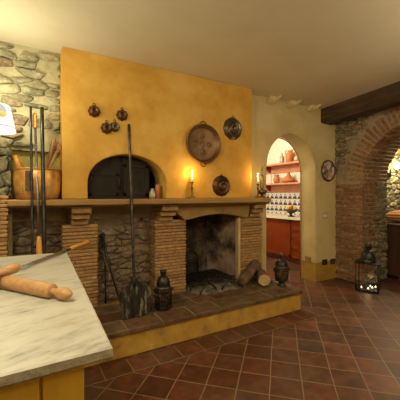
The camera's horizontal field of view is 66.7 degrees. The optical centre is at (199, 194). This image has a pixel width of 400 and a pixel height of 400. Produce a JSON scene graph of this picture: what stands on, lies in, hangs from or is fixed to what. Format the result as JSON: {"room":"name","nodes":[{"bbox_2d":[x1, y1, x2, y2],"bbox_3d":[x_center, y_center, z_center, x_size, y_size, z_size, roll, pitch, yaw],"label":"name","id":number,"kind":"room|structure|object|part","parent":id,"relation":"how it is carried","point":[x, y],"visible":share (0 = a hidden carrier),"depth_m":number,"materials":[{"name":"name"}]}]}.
{"room":"historic interior","nodes":[
{"label":"historic interior","id":0,"kind":"room"},
{"bbox_2d":[0,41,59,256],"bbox_3d":[-2.366,0.000,2.561,2.298,2.600,0.991,0,0,-30],"label":"wall","id":1,"kind":"structure","parent":0,"point":[29,76],"depth_m":2.65,"materials":[{"name":"stone"}]},
{"bbox_2d":[0,0,399,108],"bbox_3d":[1.218,-1.375,2.970,9.300,0.150,7.900,0,0,-30],"label":"ceiling","id":2,"kind":"structure","parent":0,"point":[327,53],"depth_m":2.49,"materials":[{"name":"paint"}]},
{"bbox_2d":[0,102,15,134],"bbox_3d":[-1.486,-0.878,2.166,0.304,0.843,0.304,0,0,-30],"label":"pendant lamp","id":3,"kind":"object","parent":2,"relation":"hanging from","point":[7,127],"visible":1,"depth_m":2.15,"materials":[{"name":"ceramic"}]},
{"bbox_2d":[266,95,281,103],"bbox_3d":[0.975,-1.258,4.005,0.135,0.085,0.167,0,0,-30],"label":"bracket","id":4,"kind":"object","parent":2,"relation":"attached to","point":[271,99],"visible":1,"depth_m":4.00,"materials":[{"name":"beige paint"}]},
{"bbox_2d":[286,100,301,107],"bbox_3d":[1.298,-1.258,4.195,0.135,0.085,0.167,0,0,-30],"label":"bracket","id":5,"kind":"object","parent":2,"relation":"attached to","point":[289,104],"visible":1,"depth_m":4.19,"materials":[{"name":"beige paint"}]},
{"bbox_2d":[306,104,321,111],"bbox_3d":[1.648,-1.258,4.399,0.135,0.085,0.167,0,0,-30],"label":"bracket","id":6,"kind":"object","parent":2,"relation":"attached to","point":[310,108],"visible":1,"depth_m":4.40,"materials":[{"name":"beige paint"}]},
{"bbox_2d":[321,81,399,124],"bbox_3d":[2.835,-1.202,2.381,0.256,0.246,4.946,0,0,-22],"label":"ceiling beam","id":7,"kind":"structure","parent":2,"relation":"attached to","point":[386,97],"depth_m":3.94,"materials":[{"name":"brown wood"}]},
{"bbox_2d":[84,256,399,399],"bbox_3d":[1.218,1.375,2.970,9.300,0.150,7.900,0,0,-30],"label":"floor","id":8,"kind":"structure","parent":0,"point":[352,351],"depth_m":2.37,"materials":[{"name":"tile"}]},
{"bbox_2d":[0,252,113,399],"bbox_3d":[-1.014,0.840,1.147,1.108,0.920,1.477,0,0,-30],"label":"kitchen island","id":9,"kind":"object","parent":8,"relation":"on","point":[46,344],"visible":0.95,"depth_m":0.82,"materials":[{"name":"stone"}]},
{"bbox_2d":[0,263,20,275],"bbox_3d":[-0.871,0.333,1.108,0.053,0.096,0.422,0,0,31],"label":"rolling pin","id":10,"kind":"object","parent":9,"relation":"on","point":[10,269],"visible":1,"depth_m":1.24,"materials":[{"name":"brown wood"}]},
{"bbox_2d":[0,275,72,299],"bbox_3d":[-0.677,0.353,1.181,0.490,0.054,0.055,0,0,25],"label":"rolling pin","id":11,"kind":"object","parent":9,"relation":"on","point":[13,283],"visible":0.97,"depth_m":1.13,"materials":[{"name":"brown wood"}]},
{"bbox_3d":[-0.500,0.353,1.097,0.097,0.043,0.043,0,0,26],"label":"handle","id":12,"kind":"part","parent":11,"relation":"part of","materials":[{"name":"brown wood"}]},
{"bbox_2d":[20,240,90,269],"bbox_3d":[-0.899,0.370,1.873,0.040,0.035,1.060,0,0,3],"label":"knife","id":13,"kind":"object","parent":9,"relation":"on","point":[87,242],"visible":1,"depth_m":1.88,"materials":[{"name":"grey metal"}]},
{"bbox_2d":[0,47,302,367],"bbox_3d":[-0.568,0.001,3.177,3.275,2.599,1.300,0,0,-30],"label":"fireplace","id":14,"kind":"object","parent":8,"relation":"on","point":[162,106],"visible":0.68,"depth_m":3.10,"materials":[{"name":"paint"}]},
{"bbox_2d":[30,106,33,254],"bbox_3d":[-1.325,0.172,2.410,0.070,1.807,0.276,0,0,-30],"label":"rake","id":15,"kind":"object","parent":14,"relation":"on","point":[31,148],"visible":0.52,"depth_m":2.43,"materials":[{"name":"black metal"}]},
{"bbox_2d":[13,167,60,199],"bbox_3d":[-1.385,-0.093,2.597,0.364,0.262,0.323,0,0,-30],"label":"cauldron","id":16,"kind":"object","parent":14,"relation":"on","point":[22,175],"visible":0.87,"depth_m":2.48,"materials":[{"name":"metal"}]},
{"bbox_2d":[13,154,22,166],"bbox_3d":[-1.481,-0.155,2.541,0.147,0.361,0.047,0,0,-43],"label":"wooden masher","id":17,"kind":"object","parent":16,"relation":"in","point":[18,163],"visible":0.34,"depth_m":2.50,"materials":[{"name":"orange wood"}]},
{"bbox_2d":[45,138,55,167],"bbox_3d":[-1.340,-0.246,2.663,0.151,0.515,0.072,0,0,-30],"label":"wooden spoon","id":18,"kind":"object","parent":16,"relation":"in","point":[53,141],"visible":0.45,"depth_m":2.67,"materials":[{"name":"brown wood"}]},
{"bbox_2d":[48,143,61,167],"bbox_3d":[-1.308,-0.217,2.627,0.213,0.482,0.033,0,0,-32],"label":"wooden spoon","id":19,"kind":"object","parent":16,"relation":"in","point":[58,146],"visible":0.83,"depth_m":2.65,"materials":[{"name":"brown wood"}]},
{"bbox_2d":[56,143,61,151],"bbox_3d":[-1.238,-0.415,2.670,0.050,0.085,0.033,0,0,-30],"label":"spoon bowl","id":20,"kind":"object","parent":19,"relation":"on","point":[58,147],"depth_m":2.66,"materials":[{"name":"brown wood"}]},
{"bbox_2d":[32,113,42,253],"bbox_3d":[-1.286,0.195,2.419,0.044,1.764,0.361,0,0,-37],"label":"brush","id":21,"kind":"object","parent":14,"relation":"on","point":[39,250],"visible":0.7,"depth_m":2.44,"materials":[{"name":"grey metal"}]},
{"bbox_2d":[40,107,45,253],"bbox_3d":[-1.241,0.170,2.428,0.065,1.813,0.340,0,0,-41],"label":"fireplace poker","id":22,"kind":"object","parent":14,"relation":"on","point":[43,203],"visible":0.49,"depth_m":2.47,"materials":[{"name":"black metal"}]},
{"bbox_3d":[-1.110,0.693,3.068,1.421,1.215,0.182,0,0,-30],"label":"rubble panel","id":23,"kind":"part","parent":14,"relation":"part of","materials":[{"name":"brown stone"}]},
{"bbox_2d":[88,103,99,116],"bbox_3d":[-0.959,-0.776,2.765,0.111,0.132,0.058,0,0,-30],"label":"mold","id":24,"kind":"object","parent":14,"relation":"attached to","point":[94,111],"depth_m":2.75,"materials":[{"name":"brown metal"}]},
{"bbox_2d":[100,120,111,133],"bbox_3d":[-0.861,-0.634,2.822,0.111,0.132,0.058,0,0,-30],"label":"mold","id":25,"kind":"object","parent":14,"relation":"attached to","point":[106,128],"depth_m":2.81,"materials":[{"name":"brown metal"}]},
{"bbox_2d":[99,234,118,303],"bbox_3d":[-0.896,0.729,3.023,0.215,0.688,0.072,0,0,3],"label":"tongs","id":26,"kind":"object","parent":14,"relation":"on","point":[102,236],"visible":0.98,"depth_m":3.03,"materials":[{"name":"black metal"}]},
{"bbox_3d":[-0.950,0.742,3.022,0.080,0.658,0.031,0,0,41],"label":"arm","id":27,"kind":"part","parent":26,"relation":"part of","materials":[{"name":"black metal"}]},
{"bbox_2d":[111,119,119,131],"bbox_3d":[-0.800,-0.656,2.865,0.096,0.118,0.046,0,0,-30],"label":"mold","id":28,"kind":"object","parent":14,"relation":"attached to","point":[115,126],"depth_m":2.85,"materials":[{"name":"metal"}]},
{"bbox_2d":[87,157,148,198],"bbox_3d":[-0.802,-0.176,3.043,0.635,0.421,0.057,0,0,-30],"label":"oven","id":29,"kind":"object","parent":14,"relation":"in","point":[109,178],"depth_m":3.04,"materials":[{"name":"metal"}]},
{"bbox_2d":[116,107,127,120],"bbox_3d":[-0.737,-0.773,2.894,0.111,0.132,0.058,0,0,-30],"label":"mold","id":30,"kind":"object","parent":14,"relation":"attached to","point":[122,115],"depth_m":2.88,"materials":[{"name":"brown metal"}]},
{"bbox_3d":[-0.438,0.097,3.236,2.690,0.014,0.370,0,0,-30],"label":"bed moulding","id":31,"kind":"part","parent":14,"relation":"part of","materials":[{"name":"paint"}]},
{"bbox_2d":[118,124,151,319],"bbox_3d":[-0.639,0.194,2.801,0.295,1.762,0.334,0,0,-30],"label":"shovel","id":32,"kind":"object","parent":14,"relation":"on","point":[135,300],"visible":1,"depth_m":2.71,"materials":[{"name":"metal"}]},
{"bbox_3d":[-0.577,0.896,2.696,0.295,0.356,0.090,0,0,-30],"label":"blade","id":33,"kind":"part","parent":32,"relation":"part of","materials":[{"name":"metal"}]},
{"bbox_2d":[7,198,270,206],"bbox_3d":[-0.452,0.064,3.295,2.744,0.052,0.575,0,0,-30],"label":"mantel shelf","id":34,"kind":"object","parent":14,"relation":"attached to","point":[62,202],"depth_m":2.93,"materials":[{"name":"brown wood"}]},
{"bbox_2d":[149,189,155,198],"bbox_3d":[-0.496,-0.015,3.167,0.072,0.105,0.072,0,0,-30],"label":"jar","id":35,"kind":"object","parent":14,"relation":"on","point":[152,195],"visible":1,"depth_m":3.14,"materials":[{"name":"white ceramic"}]},
{"bbox_2d":[155,184,159,198],"bbox_3d":[-0.447,-0.037,3.213,0.052,0.150,0.051,0,0,-30],"label":"bottle","id":36,"kind":"object","parent":14,"relation":"on","point":[157,186],"visible":1,"depth_m":3.19,"materials":[{"name":"ceramic"}]},
{"bbox_2d":[153,269,172,310],"bbox_3d":[-0.347,0.891,2.873,0.166,0.366,0.192,0,0,-42],"label":"lantern","id":37,"kind":"object","parent":14,"relation":"on","point":[163,289],"visible":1,"depth_m":2.82,"materials":[{"name":"black metal"}]},
{"bbox_3d":[-0.347,0.973,2.873,0.134,0.142,0.155,0,0,-42],"label":"glass pane","id":38,"kind":"part","parent":37,"relation":"part of","materials":[{"name":"clear glass"}]},
{"bbox_2d":[188,182,195,198],"bbox_3d":[-0.086,-0.049,3.241,0.092,0.174,0.092,0,0,-30],"label":"candlestick","id":39,"kind":"object","parent":14,"relation":"on","point":[191,197],"visible":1,"depth_m":3.23,"materials":[{"name":"gold metal"}]},
{"bbox_2d":[186,248,198,272],"bbox_3d":[-0.175,0.873,3.985,0.364,0.362,0.032,0,0,-30],"label":"fireback","id":40,"kind":"object","parent":14,"relation":"on","point":[192,259],"visible":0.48,"depth_m":4.02,"materials":[{"name":"metal"}]},
{"bbox_2d":[189,278,216,294],"bbox_3d":[-0.007,0.988,3.431,0.276,0.168,0.339,0,0,-45],"label":"andiron","id":41,"kind":"object","parent":14,"relation":"on","point":[208,279],"visible":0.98,"depth_m":3.34,"materials":[{"name":"metal"}]},
{"bbox_2d":[186,121,220,166],"bbox_3d":[0.038,-0.563,3.344,0.437,0.508,0.061,0,0,-30],"label":"copper pan","id":42,"kind":"object","parent":14,"relation":"attached to","point":[203,142],"visible":1,"depth_m":3.36,"materials":[{"name":"metal"}]},
{"bbox_2d":[186,269,247,295],"bbox_3d":[0.077,1.025,3.693,0.740,0.102,0.700,0,0,-30],"label":"ash","id":43,"kind":"object","parent":14,"relation":"in","point":[195,288],"depth_m":3.58},
{"bbox_3d":[0.049,1.022,3.709,0.633,0.096,0.421,0,0,-30],"label":"fire grate","id":44,"kind":"part","parent":43,"relation":"part of","materials":[{"name":"black metal"}]},
{"bbox_2d":[237,259,259,285],"bbox_3d":[0.594,0.939,3.691,0.124,0.252,0.446,0,0,34],"label":"log","id":45,"kind":"object","parent":43,"relation":"on","point":[246,275],"visible":0.96,"depth_m":3.62,"materials":[{"name":"brown wood"}]},
{"bbox_2d":[212,175,229,195],"bbox_3d":[0.257,-0.112,3.474,0.246,0.259,0.060,0,0,-30],"label":"copper pan","id":46,"kind":"object","parent":14,"relation":"hanging from","point":[221,184],"depth_m":3.46,"materials":[{"name":"orange metal"}]},
{"bbox_2d":[221,274,242,289],"bbox_3d":[0.321,0.988,3.590,0.276,0.168,0.339,0,0,-19],"label":"andiron","id":47,"kind":"object","parent":14,"relation":"on","point":[232,276],"visible":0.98,"depth_m":3.46,"materials":[{"name":"metal"}]},
{"bbox_2d":[223,116,241,139],"bbox_3d":[0.395,-0.791,3.555,0.266,0.284,0.060,0,0,-30],"label":"mold","id":48,"kind":"object","parent":14,"relation":"hanging from","point":[232,128],"depth_m":3.53,"materials":[{"name":"metal"}]},
{"bbox_2d":[254,184,260,197],"bbox_3d":[0.706,-0.049,3.704,0.092,0.174,0.092,0,0,-30],"label":"candlestick","id":49,"kind":"object","parent":14,"relation":"on","point":[257,184],"visible":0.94,"depth_m":3.69,"materials":[{"name":"gold metal"}]},
{"bbox_2d":[255,269,270,285],"bbox_3d":[0.762,1.000,3.706,0.143,0.143,0.280,0,0,2],"label":"log","id":50,"kind":"object","parent":14,"relation":"on","point":[262,276],"visible":1,"depth_m":3.57,"materials":[{"name":"brown wood"}]},
{"bbox_2d":[259,168,267,197],"bbox_3d":[0.780,-0.160,3.767,0.136,0.395,0.116,0,0,3],"label":"oil lamp","id":51,"kind":"object","parent":14,"relation":"on","point":[262,191],"visible":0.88,"depth_m":3.75,"materials":[{"name":"gold metal"}]},
{"bbox_3d":[0.769,-0.192,3.768,0.072,0.260,0.012,0,0,-30],"label":"loop handle","id":52,"kind":"part","parent":51,"relation":"part of","materials":[{"name":"gold metal"}]},
{"bbox_2d":[273,253,289,286],"bbox_3d":[0.972,0.883,3.620,0.182,0.382,0.210,0,0,-36],"label":"urn","id":53,"kind":"object","parent":14,"relation":"on","point":[281,269],"visible":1,"depth_m":3.57,"materials":[{"name":"metal"}]},
{"bbox_3d":[0.972,0.947,3.620,0.155,0.112,0.178,0,0,-36],"label":"glass pane","id":54,"kind":"part","parent":53,"relation":"part of","materials":[{"name":"clear glass"}]},
{"bbox_2d":[84,306,331,387],"bbox_3d":[-0.078,1.304,2.582,3.470,0.013,0.207,0,0,-30],"label":"trim","id":55,"kind":"structure","parent":8,"relation":"on","point":[103,373],"depth_m":2.57,"materials":[{"name":"ceramic"}]},
{"bbox_2d":[266,218,292,262],"bbox_3d":[1.739,0.885,6.275,0.565,0.830,0.814,0,0,-30],"label":"base cabinet","id":56,"kind":"object","parent":8,"relation":"on","point":[278,231],"visible":0.38,"depth_m":6.08,"materials":[{"name":"red paint"}]},
{"bbox_3d":[1.535,0.833,6.155,0.021,0.705,0.802,0,0,-30],"label":"door","id":57,"kind":"part","parent":56,"relation":"part of","materials":[{"name":"red paint"}]},
{"bbox_2d":[266,213,299,220],"bbox_3d":[1.719,0.448,6.292,0.597,0.040,2.230,0,0,-30],"label":"countertop","id":58,"kind":"structure","parent":56,"relation":"on","point":[268,215],"depth_m":6.05,"materials":[{"name":"white stone"}]},
{"bbox_2d":[284,209,298,216],"bbox_3d":[1.797,0.352,6.003,0.300,0.152,0.298,0,0,-30],"label":"fruit bowl","id":59,"kind":"object","parent":58,"relation":"on","point":[290,211],"visible":0.95,"depth_m":5.92,"materials":[{"name":"grey metal"}]},
{"bbox_2d":[291,220,299,263],"bbox_3d":[2.105,0.885,5.649,0.565,0.830,0.624,0,0,-30],"label":"base cabinet","id":60,"kind":"object","parent":8,"relation":"on","point":[295,224],"visible":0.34,"depth_m":5.70,"materials":[{"name":"red paint"}]},
{"bbox_3d":[1.888,0.566,5.522,0.009,0.176,0.618,0,0,-30],"label":"drawer frame","id":61,"kind":"part","parent":60,"relation":"part of","materials":[{"name":"red paint"}]},
{"bbox_3d":[1.888,0.744,5.522,0.009,0.176,0.618,0,0,-30],"label":"drawer frame","id":62,"kind":"part","parent":60,"relation":"part of","materials":[{"name":"red paint"}]},
{"bbox_3d":[1.888,0.922,5.522,0.009,0.176,0.618,0,0,-30],"label":"drawer frame","id":63,"kind":"part","parent":60,"relation":"part of","materials":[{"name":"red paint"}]},
{"bbox_3d":[1.888,1.100,5.522,0.009,0.176,0.618,0,0,-30],"label":"drawer frame","id":64,"kind":"part","parent":60,"relation":"part of","materials":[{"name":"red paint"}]},
{"bbox_3d":[1.901,0.566,5.529,0.021,0.170,0.612,0,0,-30],"label":"drawer","id":65,"kind":"part","parent":60,"relation":"part of","materials":[{"name":"red paint"}]},
{"bbox_3d":[1.901,0.744,5.529,0.021,0.170,0.612,0,0,-30],"label":"drawer","id":66,"kind":"part","parent":60,"relation":"part of","materials":[{"name":"red paint"}]},
{"bbox_3d":[1.901,0.922,5.529,0.021,0.170,0.612,0,0,-30],"label":"drawer","id":67,"kind":"part","parent":60,"relation":"part of","materials":[{"name":"red paint"}]},
{"bbox_3d":[1.901,1.100,5.529,0.021,0.170,0.612,0,0,-30],"label":"drawer","id":68,"kind":"part","parent":60,"relation":"part of","materials":[{"name":"red paint"}]},
{"bbox_2d":[354,243,381,293],"bbox_3d":[2.297,0.984,4.157,0.298,0.632,0.298,0,0,36],"label":"lantern","id":69,"kind":"object","parent":8,"relation":"on","point":[367,257],"visible":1,"depth_m":4.10,"materials":[{"name":"black metal"}]},
{"bbox_3d":[2.327,1.101,3.974,0.017,0.350,0.014,0,0,36],"label":"post","id":70,"kind":"part","parent":69,"relation":"part of","materials":[{"name":"black metal"}]},
{"bbox_3d":[2.479,1.101,4.187,0.017,0.350,0.014,0,0,36],"label":"post","id":71,"kind":"part","parent":69,"relation":"part of","materials":[{"name":"black metal"}]},
{"bbox_2d":[386,220,399,279],"bbox_3d":[3.517,0.873,5.120,1.400,0.855,0.577,0,0,-30],"label":"wooden chest","id":72,"kind":"object","parent":8,"relation":"on","point":[393,228],"visible":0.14,"depth_m":4.69,"materials":[{"name":"brown wood"}]},
{"bbox_2d":[386,210,399,221],"bbox_3d":[3.437,0.344,5.020,0.840,0.198,0.340,0,0,-30],"label":"striped cushion","id":73,"kind":"object","parent":72,"relation":"on","point":[394,216],"visible":0.94,"depth_m":4.86,"materials":[{"name":"fabric"}]},
{"bbox_2d":[266,137,299,213],"bbox_3d":[2.049,0.000,6.543,0.200,2.600,2.570,0,0,-30],"label":"wall","id":74,"kind":"structure","parent":0,"point":[279,146],"depth_m":6.80,"materials":[{"name":"white paint"}]},
{"bbox_2d":[266,192,299,215],"bbox_3d":[2.008,0.114,6.403,0.013,0.628,2.330,0,0,-30],"label":"tile backsplash","id":75,"kind":"structure","parent":74,"relation":"attached to","point":[280,201],"depth_m":6.71,"materials":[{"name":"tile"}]},
{"bbox_2d":[266,161,299,173],"bbox_3d":[1.891,-0.580,6.346,0.270,0.190,1.950,0,0,-30],"label":"wall shelf","id":76,"kind":"object","parent":74,"relation":"attached to","point":[294,166],"visible":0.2,"depth_m":6.60,"materials":[{"name":"pink paint"}]},
{"bbox_2d":[280,153,283,162],"bbox_3d":[1.756,-0.785,6.509,0.100,0.220,0.098,0,0,-30],"label":"glass bottle","id":77,"kind":"object","parent":76,"relation":"on","point":[281,156],"visible":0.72,"depth_m":6.47,"materials":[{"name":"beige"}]},
{"bbox_2d":[285,149,294,161],"bbox_3d":[1.869,-0.811,6.315,0.200,0.272,0.206,0,0,14],"label":"jug","id":78,"kind":"object","parent":76,"relation":"on","point":[289,156],"visible":0.84,"depth_m":6.25,"materials":[{"name":"ceramic"}]},
{"bbox_2d":[266,182,299,191],"bbox_3d":[1.891,-0.160,6.346,0.270,0.190,1.950,0,0,-30],"label":"wall shelf","id":79,"kind":"object","parent":74,"relation":"attached to","point":[291,186],"visible":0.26,"depth_m":6.59,"materials":[{"name":"pink paint"}]},
{"bbox_2d":[273,175,279,182],"bbox_3d":[1.665,-0.345,6.616,0.143,0.180,0.157,0,0,9],"label":"clay jar","id":80,"kind":"object","parent":79,"relation":"on","point":[276,179],"visible":0.91,"depth_m":6.57,"materials":[{"name":"ceramic"}]},
{"bbox_2d":[281,172,295,182],"bbox_3d":[1.849,-0.370,6.350,0.300,0.230,0.300,0,0,-30],"label":"tagine","id":81,"kind":"object","parent":79,"relation":"on","point":[288,178],"visible":0.95,"depth_m":6.27,"materials":[{"name":"ceramic"}]},
{"bbox_3d":[1.849,-0.395,6.350,0.280,0.180,0.280,0,0,-30],"label":"lid","id":82,"kind":"part","parent":81,"relation":"part of","materials":[{"name":"ceramic"}]},
{"bbox_3d":[1.849,-0.280,6.350,0.300,0.050,0.300,0,0,-30],"label":"dish","id":83,"kind":"part","parent":81,"relation":"part of","materials":[{"name":"ceramic"}]},
{"bbox_2d":[252,94,335,278],"bbox_3d":[2.487,0.000,5.159,4.900,2.600,0.300,0,0,-30],"label":"wall","id":84,"kind":"structure","parent":0,"point":[313,141],"depth_m":4.55,"materials":[{"name":"beige paint"}]},
{"bbox_2d":[279,137,300,277],"bbox_3d":[1.170,0.221,4.529,0.958,2.159,0.016,0,0,-30],"label":"trim","id":85,"kind":"structure","parent":84,"relation":"attached to","point":[279,137],"depth_m":4.76,"materials":[{"name":"beige paint"}]},
{"bbox_2d":[305,256,310,261],"bbox_3d":[1.649,0.980,4.647,0.012,0.084,0.110,0,0,-30],"label":"power socket","id":86,"kind":"object","parent":84,"relation":"attached to","point":[307,258],"visible":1,"depth_m":4.65,"materials":[{"name":"brown plastic"}]},
{"bbox_2d":[301,260,335,281],"bbox_3d":[1.859,1.157,4.778,0.493,0.285,0.286,0,0,-30],"label":"baseboard","id":87,"kind":"structure","parent":84,"relation":"attached to","point":[315,272],"depth_m":4.64,"materials":[{"name":"paint"}]},
{"bbox_2d":[322,213,327,217],"bbox_3d":[1.906,0.315,4.637,0.120,0.080,0.015,0,0,-30],"label":"light switch","id":88,"kind":"object","parent":84,"relation":"attached to","point":[324,215],"visible":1,"depth_m":4.63,"materials":[{"name":"beige plastic"}]},
{"bbox_2d":[321,160,335,180],"bbox_3d":[1.965,-0.372,4.664,0.326,0.326,0.027,0,0,-30],"label":"wall plate","id":89,"kind":"object","parent":84,"relation":"attached to","point":[328,170],"visible":1,"depth_m":4.67,"materials":[{"name":"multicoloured ceramic"}]},
{"bbox_2d":[335,106,399,284],"bbox_3d":[3.612,0.000,2.834,0.728,2.600,4.850,0,0,-30],"label":"wall","id":90,"kind":"structure","parent":0,"point":[366,146],"depth_m":4.53,"materials":[{"name":"brick"}]},
{"bbox_2d":[386,149,399,212],"bbox_3d":[3.636,0.000,5.581,2.090,2.600,0.129,0,0,-30],"label":"wall","id":91,"kind":"structure","parent":0,"point":[393,182],"depth_m":5.51,"materials":[{"name":"stone"}]},
{"bbox_2d":[387,162,399,176],"bbox_3d":[3.405,-0.446,5.352,0.098,0.252,0.213,0,0,-30],"label":"wall sconce","id":92,"kind":"object","parent":91,"relation":"attached to","point":[396,165],"visible":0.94,"depth_m":5.29,"materials":[{"name":"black metal"}]},
{"bbox_3d":[3.434,-0.515,5.302,0.098,0.115,0.096,0,0,-30],"label":"bulb","id":93,"kind":"part","parent":92,"relation":"part of","materials":[{"name":"white glass"}]}
]}

